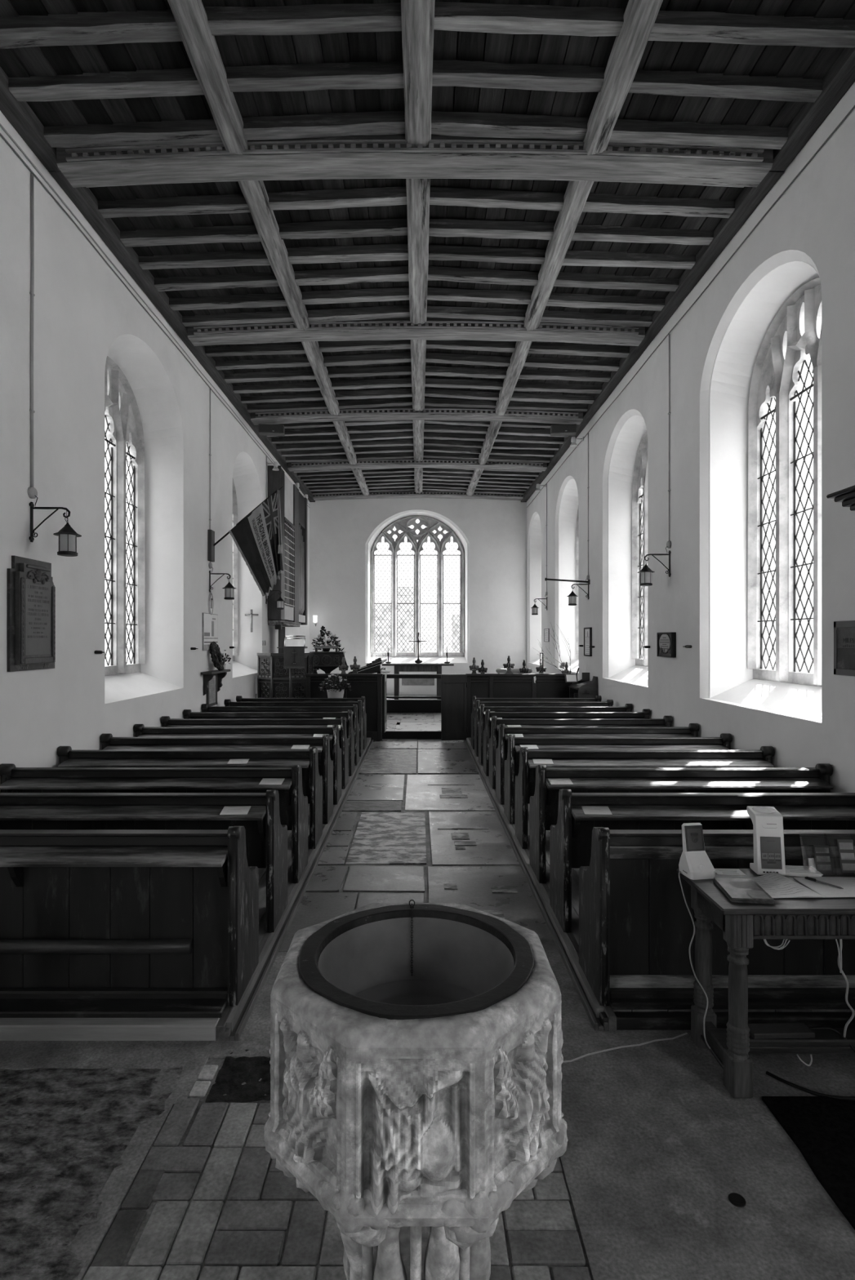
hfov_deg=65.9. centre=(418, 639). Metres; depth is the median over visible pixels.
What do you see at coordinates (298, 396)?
joist
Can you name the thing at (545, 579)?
rod
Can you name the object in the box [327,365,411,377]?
joist
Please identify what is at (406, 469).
joist
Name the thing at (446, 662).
candlestick
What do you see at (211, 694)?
board
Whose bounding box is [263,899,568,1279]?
baptismal font
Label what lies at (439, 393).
joist
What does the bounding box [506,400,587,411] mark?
joist
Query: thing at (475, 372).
joist
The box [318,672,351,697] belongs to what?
flower pot
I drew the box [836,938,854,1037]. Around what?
cable
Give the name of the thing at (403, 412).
tie beam
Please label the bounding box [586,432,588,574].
conduit
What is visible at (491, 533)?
wall
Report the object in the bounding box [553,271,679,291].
joist
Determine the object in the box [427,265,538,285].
joist
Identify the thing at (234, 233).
joist
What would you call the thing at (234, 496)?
window
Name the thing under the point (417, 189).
ridge beam
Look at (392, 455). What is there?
joist
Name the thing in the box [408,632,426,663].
cross
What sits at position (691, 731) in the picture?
pew
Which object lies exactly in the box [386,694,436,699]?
floor
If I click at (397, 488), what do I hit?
joist
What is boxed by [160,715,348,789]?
pew
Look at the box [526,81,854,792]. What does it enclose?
wall
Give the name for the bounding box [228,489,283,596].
flag
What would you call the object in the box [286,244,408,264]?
joist
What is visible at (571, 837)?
pew
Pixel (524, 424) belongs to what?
joist
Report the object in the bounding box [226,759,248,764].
sheet
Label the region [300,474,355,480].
joist
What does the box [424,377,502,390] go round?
joist
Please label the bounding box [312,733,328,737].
sheet
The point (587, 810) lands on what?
sheet
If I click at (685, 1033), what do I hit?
cable
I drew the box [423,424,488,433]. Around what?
joist
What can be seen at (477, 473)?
ceiling beam
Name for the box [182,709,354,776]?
pew
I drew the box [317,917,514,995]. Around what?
bowl
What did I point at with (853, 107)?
cable
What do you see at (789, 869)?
printed sheet
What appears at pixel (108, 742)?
pew
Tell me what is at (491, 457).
joist
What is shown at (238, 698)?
pew
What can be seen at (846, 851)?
brochure
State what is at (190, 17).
ceiling beam
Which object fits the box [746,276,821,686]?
window
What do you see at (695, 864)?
card reader
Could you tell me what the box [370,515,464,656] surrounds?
window
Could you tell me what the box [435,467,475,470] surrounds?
joist
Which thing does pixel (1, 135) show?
cable
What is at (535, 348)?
joist
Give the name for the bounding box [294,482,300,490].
spotlight
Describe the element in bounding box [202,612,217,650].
framed print
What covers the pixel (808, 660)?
ground
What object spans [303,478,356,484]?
joist
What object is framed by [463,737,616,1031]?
trim
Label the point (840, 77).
wall plate
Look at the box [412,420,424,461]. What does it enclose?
ridge beam
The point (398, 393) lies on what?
joist
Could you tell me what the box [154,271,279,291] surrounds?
joist
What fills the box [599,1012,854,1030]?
trim
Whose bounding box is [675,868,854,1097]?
side table
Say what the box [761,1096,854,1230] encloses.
mat
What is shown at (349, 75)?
joist
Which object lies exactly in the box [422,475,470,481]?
joist
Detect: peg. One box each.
[93,650,105,653]
[682,644,691,648]
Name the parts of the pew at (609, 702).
post, rail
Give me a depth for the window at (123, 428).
7.25 m
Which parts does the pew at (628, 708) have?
post, rail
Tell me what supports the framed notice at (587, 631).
attached to the wall at (808, 233)
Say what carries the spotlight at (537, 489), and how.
attached to the wall at (808, 233)
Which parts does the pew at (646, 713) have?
post, rail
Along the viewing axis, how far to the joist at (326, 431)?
11.67 m
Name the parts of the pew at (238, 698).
rail, post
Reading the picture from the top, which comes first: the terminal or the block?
the terminal
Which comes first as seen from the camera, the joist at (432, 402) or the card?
the card
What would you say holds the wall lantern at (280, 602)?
attached to the wall at (84, 314)
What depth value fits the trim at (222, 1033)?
3.60 m
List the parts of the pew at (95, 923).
rail, backrest, post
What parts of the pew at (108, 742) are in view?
rail, backrest, post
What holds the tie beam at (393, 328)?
attached to the ceiling
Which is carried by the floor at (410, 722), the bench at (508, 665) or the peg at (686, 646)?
the bench at (508, 665)
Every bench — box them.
[313,666,319,673]
[337,656,348,673]
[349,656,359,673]
[469,657,479,673]
[477,659,487,673]
[502,655,514,673]
[519,659,528,673]
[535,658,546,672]
[561,662,571,673]
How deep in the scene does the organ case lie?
13.67 m
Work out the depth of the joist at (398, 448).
12.93 m
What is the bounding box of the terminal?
[746,805,785,875]
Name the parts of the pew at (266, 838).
rail, backrest, post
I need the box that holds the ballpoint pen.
[804,876,843,888]
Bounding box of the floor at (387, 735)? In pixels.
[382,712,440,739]
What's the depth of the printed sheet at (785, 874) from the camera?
2.74 m
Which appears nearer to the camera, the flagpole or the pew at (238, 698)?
the flagpole
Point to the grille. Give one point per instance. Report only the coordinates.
(291, 526)
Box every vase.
[221,649,231,663]
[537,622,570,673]
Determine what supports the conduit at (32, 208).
attached to the wall at (84, 314)
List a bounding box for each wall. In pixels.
[0,111,309,792]
[309,497,526,694]
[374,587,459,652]
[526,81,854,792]
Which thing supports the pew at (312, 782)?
on the floor at (236, 1011)
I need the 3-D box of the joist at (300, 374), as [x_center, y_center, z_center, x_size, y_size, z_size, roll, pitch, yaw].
[-2.062,-3.680,9.204,1.285,0.151,0.132,0,0,0]
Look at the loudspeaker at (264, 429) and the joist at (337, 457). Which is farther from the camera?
the joist at (337, 457)
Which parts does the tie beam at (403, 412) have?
carved moulding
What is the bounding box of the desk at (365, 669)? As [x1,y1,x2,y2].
[347,658,386,673]
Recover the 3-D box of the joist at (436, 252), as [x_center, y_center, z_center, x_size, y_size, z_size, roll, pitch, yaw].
[0.652,-3.741,6.401,1.145,0.149,0.105,0,0,0]
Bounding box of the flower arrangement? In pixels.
[311,626,341,651]
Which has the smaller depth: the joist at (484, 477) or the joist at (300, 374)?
the joist at (300, 374)
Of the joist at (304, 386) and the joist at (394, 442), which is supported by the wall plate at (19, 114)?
the joist at (304, 386)
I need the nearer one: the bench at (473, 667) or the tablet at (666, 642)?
the tablet at (666, 642)
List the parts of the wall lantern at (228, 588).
arm, lantern glass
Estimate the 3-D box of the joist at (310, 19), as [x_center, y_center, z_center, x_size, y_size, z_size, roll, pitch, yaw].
[-0.681,-3.749,3.981,1.184,0.134,0.109,0,0,0]
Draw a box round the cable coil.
[763,938,790,950]
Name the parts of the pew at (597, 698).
post, rail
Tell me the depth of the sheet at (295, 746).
5.84 m
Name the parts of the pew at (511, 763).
post, backrest, rail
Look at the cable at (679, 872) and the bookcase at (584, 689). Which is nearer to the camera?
the cable at (679, 872)
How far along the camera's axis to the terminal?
2.77 m
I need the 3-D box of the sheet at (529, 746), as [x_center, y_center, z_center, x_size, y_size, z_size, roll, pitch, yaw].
[0.980,0.950,5.855,0.150,0.022,0.104,0,0,-2]
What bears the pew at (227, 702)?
on the floor at (236, 1011)
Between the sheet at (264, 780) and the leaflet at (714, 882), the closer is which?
the leaflet at (714, 882)
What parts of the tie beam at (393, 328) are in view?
carved moulding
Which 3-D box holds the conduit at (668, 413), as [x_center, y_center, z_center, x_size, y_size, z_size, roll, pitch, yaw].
[2.800,-2.255,7.375,0.021,2.330,0.036,0,0,0]
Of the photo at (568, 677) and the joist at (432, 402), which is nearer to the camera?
the joist at (432, 402)
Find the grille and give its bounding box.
[284,522,294,608]
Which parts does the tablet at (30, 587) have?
inscription panel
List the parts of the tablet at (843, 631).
plate, dark plate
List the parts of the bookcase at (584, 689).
panel, panel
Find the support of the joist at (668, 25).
on the wall plate at (840, 77)
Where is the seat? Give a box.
[495,668,532,673]
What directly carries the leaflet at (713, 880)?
on the leaflet
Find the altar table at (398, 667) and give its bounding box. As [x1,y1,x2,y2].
[382,662,453,699]
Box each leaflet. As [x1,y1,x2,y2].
[713,877,773,900]
[713,878,773,902]
[713,880,773,903]
[714,882,773,904]
[728,880,774,901]
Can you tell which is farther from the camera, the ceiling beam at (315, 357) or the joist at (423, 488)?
the joist at (423, 488)
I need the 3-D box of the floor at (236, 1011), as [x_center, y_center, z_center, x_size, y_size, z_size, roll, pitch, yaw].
[-1.823,1.675,7.065,2.042,0.069,8.470,0,0,0]
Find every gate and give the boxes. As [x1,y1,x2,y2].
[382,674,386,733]
[440,674,466,740]
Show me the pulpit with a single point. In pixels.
(273, 681)
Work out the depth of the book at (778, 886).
2.60 m
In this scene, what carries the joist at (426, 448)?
on the ceiling beam at (492, 431)
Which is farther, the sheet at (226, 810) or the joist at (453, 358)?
the joist at (453, 358)
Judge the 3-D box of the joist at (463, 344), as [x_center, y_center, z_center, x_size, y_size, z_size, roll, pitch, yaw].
[0.652,-3.753,8.384,1.145,0.154,0.117,0,0,0]
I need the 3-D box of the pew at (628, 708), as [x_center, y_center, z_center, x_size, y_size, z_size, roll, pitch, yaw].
[1.801,1.237,8.781,1.980,0.806,0.518,0,0,0]
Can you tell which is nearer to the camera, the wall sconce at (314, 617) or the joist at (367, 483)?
the joist at (367, 483)
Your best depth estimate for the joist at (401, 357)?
8.74 m
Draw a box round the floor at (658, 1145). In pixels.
[0,738,854,1279]
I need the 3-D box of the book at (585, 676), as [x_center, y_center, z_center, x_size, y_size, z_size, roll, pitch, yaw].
[2.700,0.590,10.660,0.120,0.130,0.030,0,0,0]
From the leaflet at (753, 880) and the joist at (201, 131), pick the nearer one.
the leaflet at (753, 880)
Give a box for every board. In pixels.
[205,673,217,706]
[207,529,214,561]
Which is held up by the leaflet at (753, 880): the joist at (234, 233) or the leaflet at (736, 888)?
the leaflet at (736, 888)
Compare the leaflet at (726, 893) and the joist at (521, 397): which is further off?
the joist at (521, 397)
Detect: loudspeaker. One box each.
[257,423,284,435]
[550,423,576,435]
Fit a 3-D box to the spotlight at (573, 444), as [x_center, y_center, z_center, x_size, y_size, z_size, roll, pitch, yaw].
[2.695,-3.384,11.250,0.230,0.152,0.124,0,0,0]
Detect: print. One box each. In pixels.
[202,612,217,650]
[751,806,775,813]
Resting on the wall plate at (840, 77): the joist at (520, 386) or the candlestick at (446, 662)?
the joist at (520, 386)
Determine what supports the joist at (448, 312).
on the ceiling beam at (576, 193)
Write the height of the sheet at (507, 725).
0.022 m
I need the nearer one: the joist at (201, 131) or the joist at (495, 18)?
the joist at (495, 18)
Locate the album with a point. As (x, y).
(568, 677)
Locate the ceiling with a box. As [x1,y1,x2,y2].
[0,0,854,492]
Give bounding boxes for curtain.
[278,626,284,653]
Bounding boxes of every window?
[104,355,145,675]
[232,479,237,661]
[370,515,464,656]
[575,504,578,653]
[631,431,647,666]
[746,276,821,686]
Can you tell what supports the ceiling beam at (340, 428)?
attached to the ceiling
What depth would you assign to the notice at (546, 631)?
14.43 m
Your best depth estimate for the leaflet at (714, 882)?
2.47 m
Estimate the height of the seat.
0.794 m
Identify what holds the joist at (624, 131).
on the wall plate at (840, 77)
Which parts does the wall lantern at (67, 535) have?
cord, arm, lantern glass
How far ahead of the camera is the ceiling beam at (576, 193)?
6.06 m
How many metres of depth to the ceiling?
4.66 m
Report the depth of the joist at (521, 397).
9.99 m
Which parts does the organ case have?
panel, corner post, panel, panel, rail, post, sill panel, post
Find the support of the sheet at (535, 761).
on the pew at (525, 781)
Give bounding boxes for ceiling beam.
[167,0,248,154]
[237,180,309,329]
[301,341,339,415]
[332,421,356,464]
[351,468,368,495]
[466,468,484,495]
[478,421,502,464]
[494,341,532,415]
[523,180,593,330]
[582,0,662,155]
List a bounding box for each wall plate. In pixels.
[0,66,315,502]
[520,47,854,502]
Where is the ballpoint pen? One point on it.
(806, 877)
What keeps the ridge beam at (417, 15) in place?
on the tie beam
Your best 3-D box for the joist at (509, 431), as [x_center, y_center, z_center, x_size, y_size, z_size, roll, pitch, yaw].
[2.020,-3.694,11.716,1.290,0.158,0.126,0,0,0]
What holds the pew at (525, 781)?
on the platform
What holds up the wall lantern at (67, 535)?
attached to the wall at (84, 314)
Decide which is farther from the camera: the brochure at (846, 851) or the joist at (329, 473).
the joist at (329, 473)
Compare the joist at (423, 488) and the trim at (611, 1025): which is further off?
the joist at (423, 488)
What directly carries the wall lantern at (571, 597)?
attached to the wall at (808, 233)
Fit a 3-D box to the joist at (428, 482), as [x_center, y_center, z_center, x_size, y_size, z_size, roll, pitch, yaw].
[0.652,-3.818,15.925,1.145,0.147,0.119,0,0,0]
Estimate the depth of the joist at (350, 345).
8.32 m
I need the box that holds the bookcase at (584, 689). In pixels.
[568,675,597,697]
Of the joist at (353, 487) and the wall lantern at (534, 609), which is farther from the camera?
the joist at (353, 487)
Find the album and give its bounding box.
[564,674,577,682]
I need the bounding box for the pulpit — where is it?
[256,635,314,697]
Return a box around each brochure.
[812,845,832,872]
[835,839,854,872]
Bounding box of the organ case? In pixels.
[267,465,306,629]
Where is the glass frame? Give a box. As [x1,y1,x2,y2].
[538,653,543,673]
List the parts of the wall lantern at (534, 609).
lantern glass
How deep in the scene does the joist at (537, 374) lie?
9.15 m
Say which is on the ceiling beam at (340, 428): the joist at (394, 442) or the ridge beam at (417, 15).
the joist at (394, 442)
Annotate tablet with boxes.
[6,555,55,671]
[401,678,434,685]
[657,631,675,657]
[833,620,854,676]
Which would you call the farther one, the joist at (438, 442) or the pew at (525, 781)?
the joist at (438, 442)
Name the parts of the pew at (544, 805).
post, backrest, rail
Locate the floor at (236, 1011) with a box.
[217,737,370,1032]
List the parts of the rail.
rail, rail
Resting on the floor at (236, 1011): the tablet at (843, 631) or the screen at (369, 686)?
the screen at (369, 686)
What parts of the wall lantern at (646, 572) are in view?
lantern glass, arm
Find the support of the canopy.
attached to the wall at (808, 233)
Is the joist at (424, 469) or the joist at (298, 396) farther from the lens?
the joist at (424, 469)
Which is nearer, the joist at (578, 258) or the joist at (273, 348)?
the joist at (578, 258)
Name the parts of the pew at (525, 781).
post, backrest, rail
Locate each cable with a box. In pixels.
[0,123,309,505]
[0,133,309,507]
[526,105,854,507]
[562,1032,687,1062]
[678,871,710,1048]
[765,1026,854,1100]
[795,1053,812,1066]
[835,938,841,973]
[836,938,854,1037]
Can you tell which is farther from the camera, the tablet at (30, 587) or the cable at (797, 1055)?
the tablet at (30, 587)
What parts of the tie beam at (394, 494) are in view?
carved moulding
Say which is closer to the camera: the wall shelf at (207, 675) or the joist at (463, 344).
the joist at (463, 344)
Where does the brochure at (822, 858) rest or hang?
in the brochure holder
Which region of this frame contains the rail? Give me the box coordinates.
[386,674,448,712]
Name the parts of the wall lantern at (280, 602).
lantern glass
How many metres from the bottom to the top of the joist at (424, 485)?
0.158 m
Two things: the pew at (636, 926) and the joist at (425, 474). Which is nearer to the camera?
the pew at (636, 926)
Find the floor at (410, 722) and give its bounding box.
[385,712,440,731]
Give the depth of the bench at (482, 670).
12.27 m
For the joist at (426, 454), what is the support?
on the ceiling beam at (492, 431)
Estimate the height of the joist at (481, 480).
0.160 m
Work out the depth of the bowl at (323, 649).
12.21 m
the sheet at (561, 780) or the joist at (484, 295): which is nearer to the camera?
the sheet at (561, 780)
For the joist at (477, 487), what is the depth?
16.30 m
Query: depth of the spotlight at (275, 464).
12.32 m
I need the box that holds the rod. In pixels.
[544,577,589,584]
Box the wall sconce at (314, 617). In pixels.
[312,615,317,626]
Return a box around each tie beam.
[56,133,773,187]
[186,316,644,346]
[250,404,582,425]
[287,457,546,471]
[311,489,523,500]
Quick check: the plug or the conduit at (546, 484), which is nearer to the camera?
the plug
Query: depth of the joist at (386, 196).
5.56 m
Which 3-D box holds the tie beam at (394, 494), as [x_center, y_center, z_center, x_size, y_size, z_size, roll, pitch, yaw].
[-0.020,-3.725,16.980,5.520,0.242,0.352,0,0,0]
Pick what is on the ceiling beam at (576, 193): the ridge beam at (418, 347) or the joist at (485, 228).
the joist at (485, 228)
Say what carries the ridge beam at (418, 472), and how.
on the tie beam at (406, 462)
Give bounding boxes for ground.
[104,654,813,672]
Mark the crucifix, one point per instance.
(251, 615)
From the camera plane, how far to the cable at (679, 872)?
2.67 m
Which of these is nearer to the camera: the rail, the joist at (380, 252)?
the joist at (380, 252)
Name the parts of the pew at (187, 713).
rail, post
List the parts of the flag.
tasselled cord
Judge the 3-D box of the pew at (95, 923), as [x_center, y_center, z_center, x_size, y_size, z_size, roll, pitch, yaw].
[-1.823,1.242,3.120,2.025,0.806,0.520,0,0,0]
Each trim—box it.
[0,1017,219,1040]
[215,737,373,1040]
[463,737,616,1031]
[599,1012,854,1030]
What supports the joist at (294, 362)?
on the wall plate at (19, 114)
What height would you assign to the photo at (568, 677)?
0.110 m
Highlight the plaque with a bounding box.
[208,591,213,614]
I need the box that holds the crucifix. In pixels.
[244,608,257,631]
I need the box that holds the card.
[714,868,745,875]
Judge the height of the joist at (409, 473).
0.154 m
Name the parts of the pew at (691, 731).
post, backrest, rail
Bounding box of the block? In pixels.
[747,1022,814,1039]
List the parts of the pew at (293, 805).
rail, backrest, post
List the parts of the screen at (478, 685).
rail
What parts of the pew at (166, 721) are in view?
rail, post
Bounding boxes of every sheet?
[219,805,250,814]
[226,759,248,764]
[258,777,284,784]
[290,744,309,749]
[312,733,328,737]
[506,724,520,726]
[506,733,523,737]
[520,744,538,749]
[532,759,553,764]
[547,777,573,785]
[581,805,612,814]
[785,865,822,875]
[785,874,821,876]
[785,875,814,876]
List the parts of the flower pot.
pot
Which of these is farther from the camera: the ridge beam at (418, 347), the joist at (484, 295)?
the ridge beam at (418, 347)
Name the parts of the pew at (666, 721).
post, backrest, rail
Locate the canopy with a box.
[826,484,854,511]
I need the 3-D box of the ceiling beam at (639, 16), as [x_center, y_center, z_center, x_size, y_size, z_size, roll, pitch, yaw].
[1.300,-3.673,3.555,0.174,0.180,2.730,0,0,0]
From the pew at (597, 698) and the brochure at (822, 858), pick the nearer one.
the brochure at (822, 858)
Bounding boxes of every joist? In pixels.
[0,8,182,48]
[8,67,204,101]
[43,118,222,147]
[97,193,249,217]
[120,224,261,247]
[138,249,270,269]
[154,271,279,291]
[168,292,287,311]
[182,310,293,326]
[204,2,401,35]
[204,343,305,356]
[215,355,311,369]
[224,369,315,383]
[225,61,404,92]
[232,381,319,393]
[240,391,324,403]
[241,111,404,140]
[247,401,328,413]
[266,427,337,436]
[267,186,406,209]
[271,434,340,444]
[274,421,334,428]
[275,441,342,451]
[277,218,407,239]
[280,448,345,456]
[285,454,347,462]
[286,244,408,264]
[293,266,408,285]
[293,468,351,472]
[297,471,353,476]
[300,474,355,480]
[301,286,408,304]
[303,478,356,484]
[306,304,409,322]
[306,481,359,488]
[309,485,359,491]
[311,489,361,494]
[317,339,410,351]
[323,351,411,366]
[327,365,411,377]
[330,377,411,389]
[334,388,412,399]
[337,396,412,408]
[344,420,412,426]
[346,423,413,433]
[349,431,413,440]
[351,438,413,447]
[353,445,413,453]
[355,452,413,459]
[360,467,404,470]
[361,467,413,474]
[363,471,413,477]
[364,475,414,481]
[365,480,414,485]
[367,483,414,488]
[368,486,414,492]
[422,451,479,459]
[422,467,473,473]
[422,471,472,478]
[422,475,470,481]
[422,480,469,485]
[422,483,467,488]
[422,487,466,492]
[423,420,489,426]
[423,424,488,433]
[423,431,485,441]
[423,439,483,448]
[423,445,480,453]
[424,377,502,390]
[424,387,499,400]
[424,397,496,408]
[425,352,511,366]
[425,365,506,378]
[426,287,531,304]
[426,305,525,320]
[426,339,515,352]
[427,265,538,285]
[428,218,554,239]
[428,244,546,263]
[429,186,564,211]
[431,59,604,92]
[431,111,588,141]
[433,1,623,36]
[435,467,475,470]
[473,488,524,494]
[475,482,528,488]
[475,486,526,491]
[478,478,532,484]
[480,474,535,480]
[481,470,538,476]
[483,468,542,472]
[487,454,550,462]
[489,448,554,457]
[491,441,559,450]
[494,435,564,444]
[497,426,568,437]
[500,422,563,428]
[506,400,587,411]
[510,391,594,404]
[513,381,601,393]
[518,368,610,382]
[523,356,619,371]
[528,342,629,357]
[540,310,652,326]
[546,292,665,311]
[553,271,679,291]
[562,249,695,269]
[571,224,713,244]
[582,192,734,217]
[608,119,787,149]
[627,69,822,102]
[648,10,854,48]
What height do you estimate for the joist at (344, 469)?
0.154 m
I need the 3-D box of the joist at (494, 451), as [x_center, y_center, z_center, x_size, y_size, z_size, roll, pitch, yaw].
[2.019,-3.689,12.990,1.289,0.142,0.122,0,0,0]
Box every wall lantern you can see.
[27,487,81,556]
[208,562,235,599]
[265,590,284,609]
[530,591,547,614]
[566,574,589,605]
[637,540,671,586]
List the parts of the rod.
rod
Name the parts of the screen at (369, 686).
rail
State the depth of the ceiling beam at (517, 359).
8.98 m
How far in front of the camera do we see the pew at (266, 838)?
3.73 m
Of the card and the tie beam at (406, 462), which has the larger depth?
the tie beam at (406, 462)
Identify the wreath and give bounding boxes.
[209,640,223,671]
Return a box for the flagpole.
[213,486,282,546]
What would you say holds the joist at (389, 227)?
on the ceiling beam at (255, 193)
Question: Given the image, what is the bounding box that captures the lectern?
[310,651,346,673]
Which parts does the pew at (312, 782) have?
rail, backrest, post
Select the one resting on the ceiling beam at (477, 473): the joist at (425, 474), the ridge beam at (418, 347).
the joist at (425, 474)
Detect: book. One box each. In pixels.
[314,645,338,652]
[582,672,589,680]
[737,872,854,899]
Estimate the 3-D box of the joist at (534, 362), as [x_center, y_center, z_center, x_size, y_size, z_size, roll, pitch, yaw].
[2.020,-3.692,8.803,1.290,0.168,0.132,0,0,0]
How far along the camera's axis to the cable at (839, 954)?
2.47 m
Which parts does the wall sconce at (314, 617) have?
lamp shade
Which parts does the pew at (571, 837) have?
post, rail, backrest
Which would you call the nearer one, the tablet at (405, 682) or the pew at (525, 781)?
the pew at (525, 781)
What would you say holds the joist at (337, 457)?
on the wall plate at (19, 114)
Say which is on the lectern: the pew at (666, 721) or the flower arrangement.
the flower arrangement
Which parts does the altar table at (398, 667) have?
leg, leg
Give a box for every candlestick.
[385,647,391,663]
[444,647,449,663]
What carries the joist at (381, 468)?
on the ceiling beam at (358, 476)
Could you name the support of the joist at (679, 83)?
on the wall plate at (840, 77)
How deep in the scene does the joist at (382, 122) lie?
4.75 m
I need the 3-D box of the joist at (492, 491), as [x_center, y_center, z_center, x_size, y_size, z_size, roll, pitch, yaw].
[2.019,-3.776,16.755,1.289,0.150,0.116,0,0,0]
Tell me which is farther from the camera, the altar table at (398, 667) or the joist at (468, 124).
the altar table at (398, 667)
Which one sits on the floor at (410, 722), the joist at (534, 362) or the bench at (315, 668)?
the bench at (315, 668)
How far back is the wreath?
8.97 m
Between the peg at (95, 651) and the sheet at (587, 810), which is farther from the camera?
the peg at (95, 651)
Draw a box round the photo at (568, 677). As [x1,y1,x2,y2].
[565,675,576,681]
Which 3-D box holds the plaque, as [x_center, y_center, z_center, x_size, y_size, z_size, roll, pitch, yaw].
[-2.828,-0.505,8.990,0.036,0.340,0.170,0,0,0]
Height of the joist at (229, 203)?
0.148 m
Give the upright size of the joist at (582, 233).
0.151 m
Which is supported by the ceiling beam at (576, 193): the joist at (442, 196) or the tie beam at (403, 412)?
the joist at (442, 196)
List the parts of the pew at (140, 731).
rail, backrest, post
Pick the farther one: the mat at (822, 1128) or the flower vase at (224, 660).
the flower vase at (224, 660)
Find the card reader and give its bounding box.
[678,822,715,879]
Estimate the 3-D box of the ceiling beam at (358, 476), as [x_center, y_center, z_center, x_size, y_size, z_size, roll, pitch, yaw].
[-1.345,-3.722,15.297,0.175,0.273,3.185,0,0,0]
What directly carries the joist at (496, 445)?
on the wall plate at (840, 77)
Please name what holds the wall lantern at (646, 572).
attached to the wall at (808, 233)
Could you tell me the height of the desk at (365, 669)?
1.175 m
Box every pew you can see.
[0,764,307,883]
[0,790,287,933]
[0,826,258,1017]
[57,746,322,848]
[100,733,333,824]
[133,724,341,804]
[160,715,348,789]
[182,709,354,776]
[201,703,359,765]
[223,699,363,756]
[235,695,366,749]
[471,695,601,749]
[474,699,613,756]
[478,703,632,765]
[483,708,650,776]
[488,715,672,789]
[495,723,698,804]
[504,733,732,824]
[515,746,774,848]
[529,763,833,883]
[549,789,854,933]
[578,826,854,1009]
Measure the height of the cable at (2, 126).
0.022 m
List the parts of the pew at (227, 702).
rail, post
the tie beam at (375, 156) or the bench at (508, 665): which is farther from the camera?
the bench at (508, 665)
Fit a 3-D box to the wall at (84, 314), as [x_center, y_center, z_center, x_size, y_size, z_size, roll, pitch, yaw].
[-3.156,-1.175,7.300,0.620,5.750,21.000,0,0,0]
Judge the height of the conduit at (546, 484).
2.390 m
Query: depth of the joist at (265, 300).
7.13 m
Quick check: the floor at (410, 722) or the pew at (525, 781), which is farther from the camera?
the floor at (410, 722)
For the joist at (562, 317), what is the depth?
7.52 m
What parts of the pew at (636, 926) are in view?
post, rail, panel rail, backrest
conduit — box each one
[29,173,35,487]
[208,388,211,562]
[266,456,266,497]
[546,484,546,591]
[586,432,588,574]
[667,333,670,540]
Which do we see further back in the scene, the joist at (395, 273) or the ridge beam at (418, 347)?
the ridge beam at (418, 347)
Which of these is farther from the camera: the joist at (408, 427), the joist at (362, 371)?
the joist at (408, 427)
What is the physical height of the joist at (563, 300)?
0.148 m
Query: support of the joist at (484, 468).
on the wall plate at (840, 77)
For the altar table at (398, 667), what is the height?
0.865 m
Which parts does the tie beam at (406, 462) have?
carved moulding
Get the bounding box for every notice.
[543,628,549,641]
[583,627,591,656]
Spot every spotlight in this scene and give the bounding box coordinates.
[266,461,279,471]
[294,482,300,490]
[534,484,546,491]
[569,436,583,447]
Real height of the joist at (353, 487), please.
0.151 m
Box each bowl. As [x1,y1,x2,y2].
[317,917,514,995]
[322,648,329,651]
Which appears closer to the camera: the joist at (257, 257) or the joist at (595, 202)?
the joist at (595, 202)
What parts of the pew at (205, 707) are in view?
rail, post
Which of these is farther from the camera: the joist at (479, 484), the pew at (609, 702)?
the joist at (479, 484)
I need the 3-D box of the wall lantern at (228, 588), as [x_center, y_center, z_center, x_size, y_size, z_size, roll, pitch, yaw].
[-2.665,-0.802,8.970,0.362,0.504,0.184,0,0,0]
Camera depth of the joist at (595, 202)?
5.55 m
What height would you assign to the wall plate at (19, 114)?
0.313 m
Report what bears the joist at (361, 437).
on the ceiling beam at (340, 428)
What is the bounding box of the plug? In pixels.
[728,1192,745,1207]
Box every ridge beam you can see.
[400,0,435,146]
[405,178,430,324]
[410,339,426,411]
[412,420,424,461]
[413,467,422,493]
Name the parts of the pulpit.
panel, panel, rail, cornice, brass rail, panel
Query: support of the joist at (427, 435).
on the ceiling beam at (492, 431)
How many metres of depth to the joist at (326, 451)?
12.94 m
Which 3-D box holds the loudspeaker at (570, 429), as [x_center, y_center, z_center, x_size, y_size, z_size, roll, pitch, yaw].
[2.335,-3.413,10.659,0.400,0.196,0.217,0,0,7]
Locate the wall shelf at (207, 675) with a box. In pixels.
[200,669,230,695]
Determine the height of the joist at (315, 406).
0.152 m
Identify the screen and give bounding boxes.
[305,673,382,741]
[465,673,574,737]

